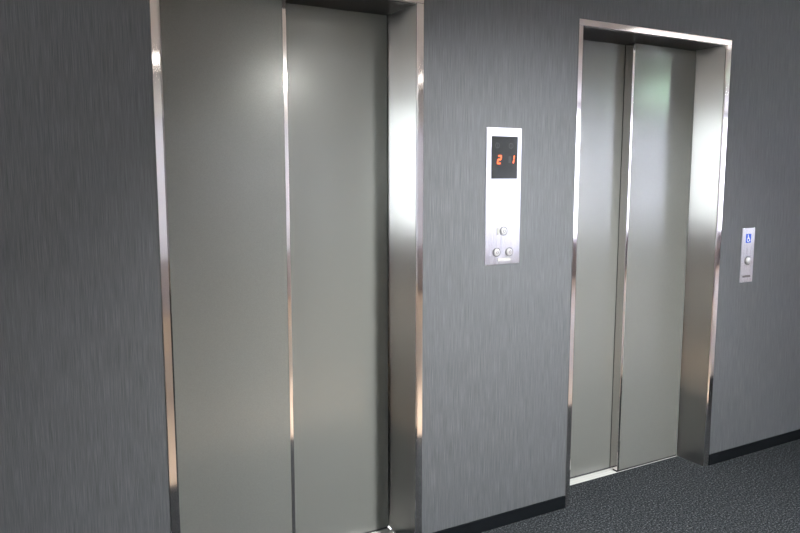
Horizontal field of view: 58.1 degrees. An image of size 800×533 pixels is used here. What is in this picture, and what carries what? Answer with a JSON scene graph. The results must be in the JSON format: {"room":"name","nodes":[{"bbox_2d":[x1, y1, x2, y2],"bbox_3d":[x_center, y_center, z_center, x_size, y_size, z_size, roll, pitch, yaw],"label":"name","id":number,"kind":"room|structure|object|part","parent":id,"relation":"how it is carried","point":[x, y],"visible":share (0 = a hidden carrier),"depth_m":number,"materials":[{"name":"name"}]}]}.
{"room":"lobby","nodes":[
{"label":"lobby","id":0,"kind":"room"},
{"bbox_2d":[0,0,799,532],"bbox_3d":[1.597,-0.267,3.789,17.500,2.580,0.340,-4,8,-29],"label":"wall","id":1,"kind":"structure","parent":0,"point":[84,444],"depth_m":2.80,"materials":[{"name":"paper"}]},
{"bbox_2d":[149,0,423,532],"bbox_3d":[-0.410,0.099,2.673,0.972,2.170,0.305,-4,8,-29],"label":"elevator door","id":2,"kind":"structure","parent":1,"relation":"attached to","point":[289,133],"depth_m":2.70,"materials":[{"name":"silver metal"}]},
{"bbox_3d":[-0.629,0.108,2.597,0.454,2.110,0.047,-4,8,-29],"label":"door panel","id":3,"kind":"part","parent":2,"relation":"part of","materials":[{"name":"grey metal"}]},
{"bbox_3d":[-0.424,0.094,2.711,0.014,2.110,0.048,-4,8,-29],"label":"edge trim","id":4,"kind":"part","parent":2,"relation":"part of","materials":[{"name":"silver metal"}]},
{"bbox_3d":[-0.271,0.076,2.853,0.481,2.110,0.042,-4,8,-29],"label":"door panel","id":5,"kind":"part","parent":2,"relation":"part of","materials":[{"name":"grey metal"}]},
{"bbox_3d":[-0.448,1.157,2.872,0.913,0.021,0.123,-4,8,-29],"label":"sill","id":6,"kind":"part","parent":2,"relation":"part of","materials":[{"name":"silver metal"}]},
{"bbox_2d":[433,495,565,532],"bbox_3d":[0.419,1.091,3.091,0.758,0.057,0.008,-4,8,-29],"label":"baseboard","id":7,"kind":"structure","parent":1,"relation":"attached to","point":[509,517],"depth_m":3.12,"materials":[{"name":"black plastic"}]},
{"bbox_2d":[484,127,521,264],"bbox_3d":[0.420,-0.282,2.917,0.175,0.550,0.012,-4,8,-29],"label":"panel","id":8,"kind":"object","parent":1,"relation":"attached to","point":[503,145],"visible":1,"depth_m":2.92,"materials":[{"name":"grey metal"}]},
{"bbox_2d":[565,19,731,506],"bbox_3d":[1.105,-0.007,3.518,0.984,2.170,0.305,-4,8,-29],"label":"elevator door","id":9,"kind":"structure","parent":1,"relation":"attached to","point":[652,104],"depth_m":3.59,"materials":[{"name":"silver metal"}]},
{"bbox_3d":[0.876,-0.004,3.493,0.498,2.110,0.042,-4,8,-29],"label":"door panel","id":10,"kind":"part","parent":9,"relation":"part of","materials":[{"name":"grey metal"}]},
{"bbox_3d":[1.098,-0.012,3.559,0.014,2.110,0.048,-4,8,-29],"label":"edge trim","id":11,"kind":"part","parent":9,"relation":"part of","materials":[{"name":"silver metal"}]},
{"bbox_3d":[1.065,1.052,3.715,0.919,0.021,0.123,-4,8,-29],"label":"sill","id":12,"kind":"part","parent":9,"relation":"part of","materials":[{"name":"silver metal"}]},
{"bbox_3d":[1.292,-0.025,3.668,0.430,2.110,0.047,-4,8,-29],"label":"door panel","id":13,"kind":"part","parent":9,"relation":"part of","materials":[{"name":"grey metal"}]},
{"bbox_2d":[739,228,754,282],"bbox_3d":[1.800,-0.058,3.724,0.099,0.281,0.016,-4,8,-29],"label":"panel","id":14,"kind":"object","parent":1,"relation":"attached to","point":[748,234],"visible":1,"depth_m":3.72,"materials":[{"name":"grey metal"}]},
{"bbox_2d":[709,429,799,464],"bbox_3d":[5.461,0.741,5.900,8.833,0.057,0.008,-4,8,-29],"label":"baseboard","id":15,"kind":"structure","parent":1,"relation":"attached to","point":[735,452],"depth_m":3.92,"materials":[{"name":"black plastic"}]},
{"bbox_2d":[481,439,799,532],"bbox_3d":[1.915,1.133,3.394,17.500,0.100,1.283,-4,8,-29],"label":"floor","id":16,"kind":"structure","parent":0,"point":[759,491],"depth_m":3.36,"materials":[{"name":"grey carpet"}]}
]}

